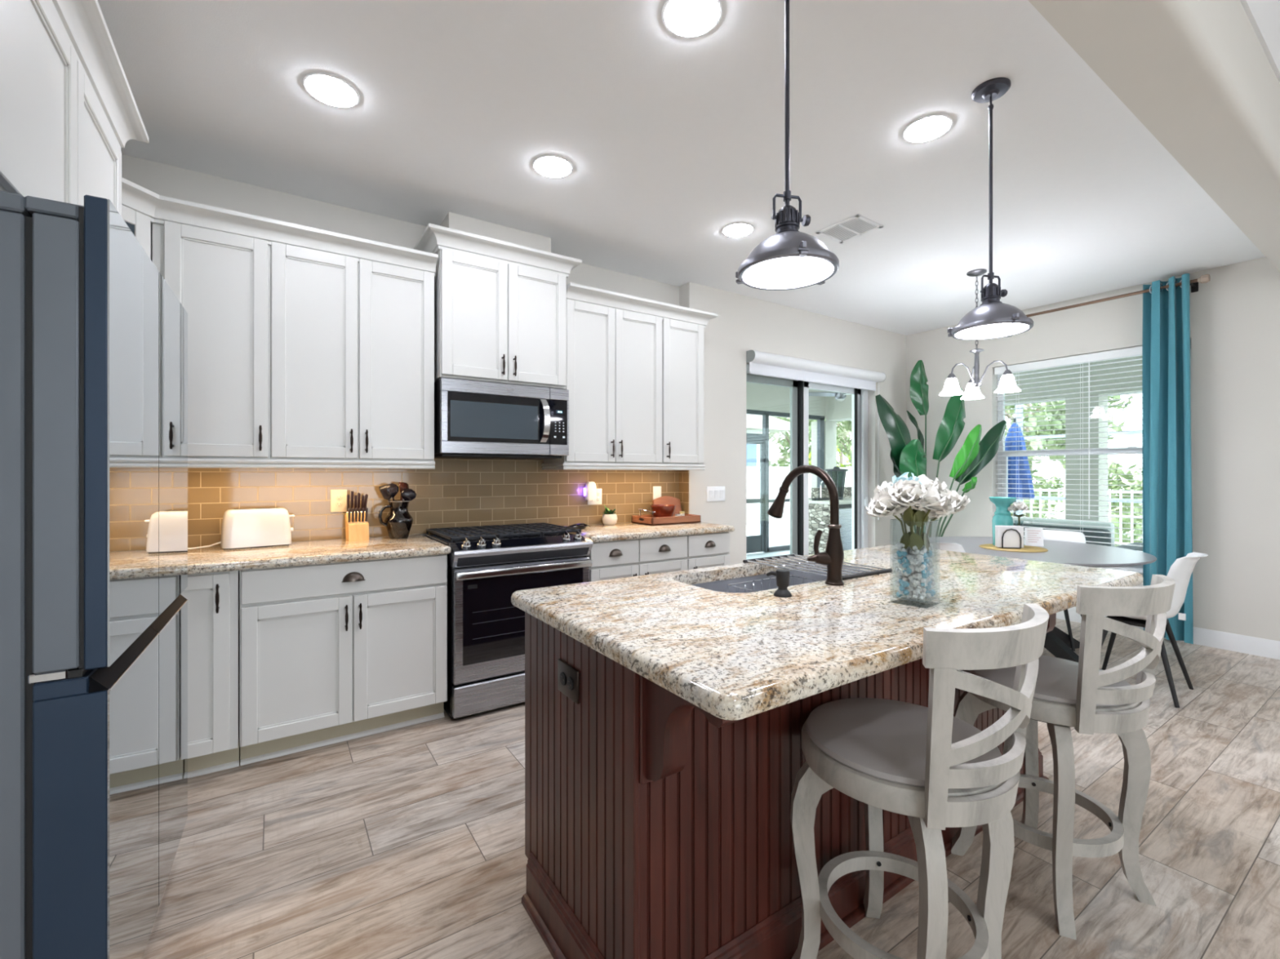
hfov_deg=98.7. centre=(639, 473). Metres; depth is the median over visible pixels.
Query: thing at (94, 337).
refrigerator
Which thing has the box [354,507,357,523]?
steak knife
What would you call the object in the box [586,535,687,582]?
base cabinet
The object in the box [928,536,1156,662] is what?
dining table
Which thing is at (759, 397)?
beam
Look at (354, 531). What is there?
knife block
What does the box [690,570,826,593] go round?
sink
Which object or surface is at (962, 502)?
flower
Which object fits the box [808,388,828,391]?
ceiling
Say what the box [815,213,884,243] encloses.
ceiling vent
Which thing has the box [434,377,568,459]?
microwave
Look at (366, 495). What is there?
kitchen knife
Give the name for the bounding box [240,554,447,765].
base cabinet
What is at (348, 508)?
steak knife
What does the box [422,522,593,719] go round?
range
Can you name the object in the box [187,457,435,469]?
rail
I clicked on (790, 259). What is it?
pendant light
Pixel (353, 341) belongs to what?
upper cabinet
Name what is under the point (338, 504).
socket
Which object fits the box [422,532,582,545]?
cooktop
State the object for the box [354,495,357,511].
kitchen knife
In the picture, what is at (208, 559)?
countertop
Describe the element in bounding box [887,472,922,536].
flower
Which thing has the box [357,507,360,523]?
steak knife
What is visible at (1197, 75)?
wall header
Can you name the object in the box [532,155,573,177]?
recessed light
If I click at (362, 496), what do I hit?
kitchen knife
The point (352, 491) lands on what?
kitchen knife
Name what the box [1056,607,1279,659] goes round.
baseboard
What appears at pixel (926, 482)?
flower
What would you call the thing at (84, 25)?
crown molding
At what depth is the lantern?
7.71 m
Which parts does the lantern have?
glass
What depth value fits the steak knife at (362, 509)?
3.05 m
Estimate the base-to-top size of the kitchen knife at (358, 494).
0.140 m
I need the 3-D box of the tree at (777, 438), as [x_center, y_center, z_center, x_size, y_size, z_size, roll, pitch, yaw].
[5.256,-2.553,24.523,5.623,8.004,4.453,0,0,-34]
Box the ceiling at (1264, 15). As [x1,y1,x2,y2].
[1240,0,1279,83]
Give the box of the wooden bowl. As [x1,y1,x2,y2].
[650,504,675,517]
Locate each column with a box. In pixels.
[811,420,836,488]
[1065,394,1107,521]
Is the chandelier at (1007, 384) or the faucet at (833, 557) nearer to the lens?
the faucet at (833, 557)
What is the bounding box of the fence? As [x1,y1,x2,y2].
[1010,488,1142,545]
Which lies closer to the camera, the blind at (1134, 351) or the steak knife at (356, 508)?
the steak knife at (356, 508)
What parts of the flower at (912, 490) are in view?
stem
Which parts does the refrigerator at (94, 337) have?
door, door, panel, panel, panel, panel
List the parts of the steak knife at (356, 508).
handle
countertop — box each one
[187,534,450,574]
[511,544,1142,720]
[581,522,734,542]
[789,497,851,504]
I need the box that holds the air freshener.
[583,480,596,500]
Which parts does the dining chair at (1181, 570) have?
leg, leg, seat frame, leg, leg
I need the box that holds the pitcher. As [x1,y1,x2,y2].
[378,500,413,538]
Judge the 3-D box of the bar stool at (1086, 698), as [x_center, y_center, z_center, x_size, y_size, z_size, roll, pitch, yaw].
[1.315,0.795,1.733,0.458,0.979,0.529,0,0,-25]
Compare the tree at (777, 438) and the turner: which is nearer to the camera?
the turner
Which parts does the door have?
panel, panel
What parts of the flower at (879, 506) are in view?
stem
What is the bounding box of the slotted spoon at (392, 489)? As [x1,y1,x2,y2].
[386,483,399,501]
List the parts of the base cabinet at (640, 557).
drawer, door, handle, drawer, door, handle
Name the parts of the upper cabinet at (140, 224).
glass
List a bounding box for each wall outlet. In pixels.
[330,489,346,512]
[557,658,579,704]
[587,488,601,505]
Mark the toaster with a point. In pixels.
(257, 527)
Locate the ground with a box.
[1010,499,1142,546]
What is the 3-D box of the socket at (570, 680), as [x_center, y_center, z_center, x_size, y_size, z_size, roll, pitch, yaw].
[-0.183,0.547,1.433,0.004,0.034,0.034,0,0,-34]
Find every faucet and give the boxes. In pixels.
[767,464,844,586]
[811,480,829,500]
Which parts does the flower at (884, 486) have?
stem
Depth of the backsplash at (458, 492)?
3.42 m
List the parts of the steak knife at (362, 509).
handle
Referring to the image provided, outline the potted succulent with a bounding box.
[600,505,617,524]
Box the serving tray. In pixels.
[631,513,700,525]
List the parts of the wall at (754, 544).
screen door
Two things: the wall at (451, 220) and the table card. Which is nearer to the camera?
the wall at (451, 220)
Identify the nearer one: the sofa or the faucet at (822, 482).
the sofa
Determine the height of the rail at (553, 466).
0.044 m
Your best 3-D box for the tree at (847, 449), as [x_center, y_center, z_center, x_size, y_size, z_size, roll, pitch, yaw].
[8.454,-1.400,21.482,4.029,5.894,3.467,0,0,-34]
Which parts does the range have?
knob, label plate, knob, drawer, knob, oven door, control glass, handle, knob, knob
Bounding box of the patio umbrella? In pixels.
[1004,418,1034,516]
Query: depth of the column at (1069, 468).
6.86 m
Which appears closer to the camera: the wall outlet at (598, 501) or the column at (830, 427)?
the wall outlet at (598, 501)
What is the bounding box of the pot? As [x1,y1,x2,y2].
[601,514,617,524]
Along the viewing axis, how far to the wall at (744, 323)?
4.58 m
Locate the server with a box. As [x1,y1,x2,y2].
[399,482,408,501]
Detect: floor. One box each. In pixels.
[142,618,1279,958]
[746,521,790,559]
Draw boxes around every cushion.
[805,697,1001,787]
[968,655,1131,706]
[1012,516,1033,524]
[1032,518,1114,546]
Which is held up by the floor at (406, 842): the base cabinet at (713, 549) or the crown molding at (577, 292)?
the base cabinet at (713, 549)
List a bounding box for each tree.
[768,416,790,466]
[771,416,846,467]
[808,420,851,467]
[836,420,851,466]
[1004,395,1142,545]
[1004,402,1124,516]
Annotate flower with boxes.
[865,489,917,541]
[873,480,915,537]
[886,479,933,549]
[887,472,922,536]
[902,508,924,545]
[906,486,956,551]
[912,474,946,546]
[923,488,970,552]
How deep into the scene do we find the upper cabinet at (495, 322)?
3.23 m
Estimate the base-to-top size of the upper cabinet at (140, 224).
1.085 m
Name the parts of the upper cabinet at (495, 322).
door, handle, handle, door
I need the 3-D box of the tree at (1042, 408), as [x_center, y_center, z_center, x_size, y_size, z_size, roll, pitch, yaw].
[12.861,-2.535,18.287,4.807,7.967,5.265,0,0,35]
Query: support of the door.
in the wall at (744, 323)
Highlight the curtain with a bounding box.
[1142,273,1193,644]
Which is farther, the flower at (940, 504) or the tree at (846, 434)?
the tree at (846, 434)
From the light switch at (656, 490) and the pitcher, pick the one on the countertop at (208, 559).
the pitcher
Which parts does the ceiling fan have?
blade, motor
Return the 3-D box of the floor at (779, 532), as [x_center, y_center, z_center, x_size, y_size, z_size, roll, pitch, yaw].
[3.947,1.380,7.068,9.600,0.110,13.400,0,0,-34]
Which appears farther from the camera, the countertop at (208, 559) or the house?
the house
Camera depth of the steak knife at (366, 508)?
3.06 m
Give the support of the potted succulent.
on the countertop at (597, 533)
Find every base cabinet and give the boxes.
[180,570,240,777]
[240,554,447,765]
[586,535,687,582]
[685,532,729,569]
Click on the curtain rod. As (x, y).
(1205, 278)
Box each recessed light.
[302,71,359,107]
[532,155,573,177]
[661,0,722,38]
[721,222,754,237]
[902,113,953,142]
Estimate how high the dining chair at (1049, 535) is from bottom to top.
0.829 m
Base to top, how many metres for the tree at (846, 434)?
7.484 m
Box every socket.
[335,494,342,500]
[335,501,342,506]
[560,671,566,685]
[566,676,573,690]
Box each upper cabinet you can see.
[0,0,121,216]
[121,204,152,262]
[152,220,271,459]
[271,241,434,461]
[434,248,566,389]
[543,298,662,463]
[661,317,703,464]
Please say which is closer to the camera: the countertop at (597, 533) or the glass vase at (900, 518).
the glass vase at (900, 518)
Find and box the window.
[997,349,1191,573]
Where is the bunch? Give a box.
[1006,501,1029,525]
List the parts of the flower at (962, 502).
stem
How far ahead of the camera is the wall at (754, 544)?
9.23 m
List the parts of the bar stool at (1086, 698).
leg, leg, seat, leg, post, rail, rail, leg, post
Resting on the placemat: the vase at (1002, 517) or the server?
the vase at (1002, 517)
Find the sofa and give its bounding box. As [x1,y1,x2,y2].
[1012,516,1142,551]
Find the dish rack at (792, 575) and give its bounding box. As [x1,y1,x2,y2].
[727,574,822,593]
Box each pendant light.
[735,0,839,290]
[947,77,1033,340]
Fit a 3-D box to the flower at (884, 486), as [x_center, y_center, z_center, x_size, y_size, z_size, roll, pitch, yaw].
[0.758,0.121,1.640,0.122,0.205,0.119,0,0,-23]
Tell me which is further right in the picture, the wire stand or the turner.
the wire stand
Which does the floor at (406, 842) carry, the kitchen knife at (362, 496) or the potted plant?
the potted plant
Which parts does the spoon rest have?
dish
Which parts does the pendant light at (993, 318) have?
rod, lamp shade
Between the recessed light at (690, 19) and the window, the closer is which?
the recessed light at (690, 19)
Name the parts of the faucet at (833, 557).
spout, lever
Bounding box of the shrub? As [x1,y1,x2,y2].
[808,445,851,467]
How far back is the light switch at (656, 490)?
4.33 m
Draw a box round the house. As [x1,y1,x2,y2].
[746,413,790,466]
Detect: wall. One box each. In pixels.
[121,154,906,564]
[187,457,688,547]
[439,212,551,252]
[746,408,824,553]
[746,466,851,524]
[906,257,1279,641]
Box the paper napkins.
[995,525,1023,547]
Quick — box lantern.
[825,466,848,499]
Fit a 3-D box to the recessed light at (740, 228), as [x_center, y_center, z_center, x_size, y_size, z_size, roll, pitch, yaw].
[0.612,-1.515,3.433,0.202,0.020,0.202,0,0,-34]
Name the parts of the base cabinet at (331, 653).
door, shoe moulding, drawer, handle, handle, handle, door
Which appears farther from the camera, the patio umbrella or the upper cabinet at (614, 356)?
the patio umbrella
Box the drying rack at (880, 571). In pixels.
[742,554,892,580]
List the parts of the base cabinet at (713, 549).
drawer, door, handle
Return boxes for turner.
[379,484,391,501]
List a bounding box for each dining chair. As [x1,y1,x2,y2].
[929,542,965,552]
[1043,529,1085,651]
[1101,552,1208,707]
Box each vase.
[889,518,937,602]
[988,497,1016,545]
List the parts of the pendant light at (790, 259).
rod, lamp shade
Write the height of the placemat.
0.009 m
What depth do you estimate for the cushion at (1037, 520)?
5.85 m
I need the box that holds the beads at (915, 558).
[893,542,935,599]
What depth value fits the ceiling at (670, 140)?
2.44 m
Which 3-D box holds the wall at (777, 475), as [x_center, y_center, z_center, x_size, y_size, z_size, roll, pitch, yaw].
[8.287,0.625,18.239,18.000,1.640,0.280,0,0,-34]
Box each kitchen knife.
[346,494,349,512]
[350,490,353,512]
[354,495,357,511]
[357,493,360,511]
[360,495,364,511]
[364,493,368,511]
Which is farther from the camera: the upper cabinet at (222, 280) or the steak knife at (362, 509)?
the steak knife at (362, 509)
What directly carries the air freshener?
attached to the wall at (744, 323)
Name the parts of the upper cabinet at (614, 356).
door, handle, handle, door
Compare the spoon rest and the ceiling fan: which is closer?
the spoon rest
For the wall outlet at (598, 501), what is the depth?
4.04 m
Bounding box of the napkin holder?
[998,528,1021,548]
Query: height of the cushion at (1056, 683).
0.033 m
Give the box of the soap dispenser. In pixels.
[766,568,791,597]
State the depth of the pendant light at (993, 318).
2.15 m
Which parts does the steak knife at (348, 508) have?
handle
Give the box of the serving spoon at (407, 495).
[400,488,416,501]
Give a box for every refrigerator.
[0,190,188,958]
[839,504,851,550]
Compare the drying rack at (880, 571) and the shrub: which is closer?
the drying rack at (880, 571)
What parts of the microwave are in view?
handle, control panel, control frame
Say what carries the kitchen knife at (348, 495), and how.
in the knife block
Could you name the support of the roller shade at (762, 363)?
attached to the wall at (744, 323)
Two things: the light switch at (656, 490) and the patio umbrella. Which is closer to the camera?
the light switch at (656, 490)
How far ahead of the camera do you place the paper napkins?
3.88 m
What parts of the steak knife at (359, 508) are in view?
handle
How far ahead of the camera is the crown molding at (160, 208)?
2.63 m
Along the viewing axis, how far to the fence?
10.26 m
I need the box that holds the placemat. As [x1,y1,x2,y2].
[979,543,1048,552]
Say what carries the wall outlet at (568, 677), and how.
attached to the kitchen island
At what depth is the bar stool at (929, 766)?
1.21 m
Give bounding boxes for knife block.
[345,511,368,542]
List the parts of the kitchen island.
beadboard panel, beadboard panel, moulding, beadboard panel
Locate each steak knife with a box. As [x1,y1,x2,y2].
[347,507,351,524]
[351,507,354,523]
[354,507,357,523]
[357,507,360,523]
[360,507,364,523]
[364,507,368,523]
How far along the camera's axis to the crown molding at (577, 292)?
3.80 m
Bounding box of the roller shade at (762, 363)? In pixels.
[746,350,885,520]
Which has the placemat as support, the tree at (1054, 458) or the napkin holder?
the napkin holder
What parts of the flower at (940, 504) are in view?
stem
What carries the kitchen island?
on the floor at (406, 842)
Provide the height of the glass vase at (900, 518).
0.238 m
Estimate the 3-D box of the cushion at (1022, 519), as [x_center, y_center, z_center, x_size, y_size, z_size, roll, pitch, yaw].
[4.267,0.657,6.542,0.130,0.305,0.710,0,0,-34]
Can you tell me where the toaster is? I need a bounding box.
[187,507,294,550]
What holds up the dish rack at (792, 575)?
in the sink
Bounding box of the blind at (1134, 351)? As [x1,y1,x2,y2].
[994,339,1191,551]
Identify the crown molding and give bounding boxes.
[49,0,148,149]
[121,177,438,276]
[413,222,582,277]
[566,282,718,328]
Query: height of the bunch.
0.309 m
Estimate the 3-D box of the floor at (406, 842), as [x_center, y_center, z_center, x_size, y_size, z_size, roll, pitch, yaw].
[2.393,1.345,0.690,7.150,0.120,8.900,0,0,-34]
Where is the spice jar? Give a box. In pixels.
[679,511,684,515]
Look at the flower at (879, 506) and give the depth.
1.56 m
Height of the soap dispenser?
0.077 m
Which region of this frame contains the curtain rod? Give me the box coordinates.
[1026,274,1210,317]
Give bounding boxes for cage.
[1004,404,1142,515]
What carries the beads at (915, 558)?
in the glass vase at (900, 518)
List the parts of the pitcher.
handle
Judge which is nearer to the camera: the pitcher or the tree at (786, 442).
the pitcher
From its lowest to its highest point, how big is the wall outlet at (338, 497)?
0.128 m
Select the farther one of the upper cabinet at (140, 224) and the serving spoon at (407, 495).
the serving spoon at (407, 495)
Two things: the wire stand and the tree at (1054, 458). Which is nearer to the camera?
the wire stand
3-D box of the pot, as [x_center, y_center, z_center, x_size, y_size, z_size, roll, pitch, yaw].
[-0.221,0.331,4.008,0.112,0.078,0.112,0,0,-34]
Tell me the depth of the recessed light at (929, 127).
2.40 m
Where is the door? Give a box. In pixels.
[746,364,868,555]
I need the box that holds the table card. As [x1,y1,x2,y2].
[1024,528,1043,546]
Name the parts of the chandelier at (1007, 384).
lamp shade, arm, lamp shade, stem, chain, arm, lamp shade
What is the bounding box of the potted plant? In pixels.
[875,360,1006,537]
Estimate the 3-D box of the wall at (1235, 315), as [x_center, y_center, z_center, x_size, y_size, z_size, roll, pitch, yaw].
[5.308,-0.345,2.628,0.150,3.260,8.900,0,0,-34]
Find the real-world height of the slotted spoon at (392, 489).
0.286 m
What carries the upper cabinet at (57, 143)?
attached to the wall
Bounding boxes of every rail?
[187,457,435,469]
[541,462,705,470]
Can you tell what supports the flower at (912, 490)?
in the glass vase at (900, 518)
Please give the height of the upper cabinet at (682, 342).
1.085 m
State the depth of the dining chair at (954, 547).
3.66 m
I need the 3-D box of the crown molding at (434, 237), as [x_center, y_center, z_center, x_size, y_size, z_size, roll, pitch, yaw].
[-0.864,-1.300,3.385,0.924,0.100,0.406,0,0,-34]
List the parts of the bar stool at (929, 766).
leg, leg, seat, leg, post, rail, rail, leg, post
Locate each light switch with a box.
[653,486,661,500]
[706,486,724,502]
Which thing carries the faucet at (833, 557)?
on the island countertop at (732, 656)
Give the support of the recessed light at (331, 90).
in the ceiling at (670, 140)
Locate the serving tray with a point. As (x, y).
(648, 519)
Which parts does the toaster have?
power cord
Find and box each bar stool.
[790,603,1048,958]
[951,574,1175,940]
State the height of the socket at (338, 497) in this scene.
0.033 m
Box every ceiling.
[97,0,1265,335]
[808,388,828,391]
[1240,0,1279,83]
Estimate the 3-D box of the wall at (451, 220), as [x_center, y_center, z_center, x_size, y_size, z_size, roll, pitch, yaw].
[-0.919,-1.400,3.490,0.645,0.250,0.270,0,0,-34]
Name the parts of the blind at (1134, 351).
ladder cord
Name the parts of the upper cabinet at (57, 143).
door, door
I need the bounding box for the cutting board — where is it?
[652,496,681,516]
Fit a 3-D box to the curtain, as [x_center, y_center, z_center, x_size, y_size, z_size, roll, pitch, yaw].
[4.033,-0.113,4.200,0.124,2.745,0.299,0,0,-22]
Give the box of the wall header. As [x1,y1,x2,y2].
[1027,0,1279,271]
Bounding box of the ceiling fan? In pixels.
[808,391,848,401]
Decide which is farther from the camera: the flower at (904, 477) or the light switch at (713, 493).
the light switch at (713, 493)
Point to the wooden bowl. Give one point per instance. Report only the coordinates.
(661, 510)
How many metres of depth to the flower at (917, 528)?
1.60 m
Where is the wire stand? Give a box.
[637,508,655,517]
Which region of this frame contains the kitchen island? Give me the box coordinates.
[520,597,1056,958]
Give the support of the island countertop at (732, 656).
on the kitchen island
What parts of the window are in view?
sash, sill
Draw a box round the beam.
[746,355,1142,421]
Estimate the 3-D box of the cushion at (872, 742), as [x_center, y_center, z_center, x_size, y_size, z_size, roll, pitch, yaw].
[0.638,0.641,1.361,0.436,0.033,0.436,0,0,-31]
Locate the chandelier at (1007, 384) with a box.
[939,268,1021,399]
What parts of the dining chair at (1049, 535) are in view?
leg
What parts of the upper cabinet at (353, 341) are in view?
door, handle, handle, door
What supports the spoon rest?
on the countertop at (597, 533)
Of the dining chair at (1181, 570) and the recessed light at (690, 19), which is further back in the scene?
the dining chair at (1181, 570)
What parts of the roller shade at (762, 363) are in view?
bead chain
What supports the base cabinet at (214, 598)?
on the floor at (406, 842)
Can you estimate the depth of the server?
3.18 m
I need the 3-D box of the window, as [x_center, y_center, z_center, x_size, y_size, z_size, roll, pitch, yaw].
[3.855,-0.117,4.791,0.175,1.835,1.390,0,0,-34]
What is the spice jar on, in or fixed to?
in the serving tray
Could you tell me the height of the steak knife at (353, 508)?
0.111 m
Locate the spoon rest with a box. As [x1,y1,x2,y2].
[567,523,590,528]

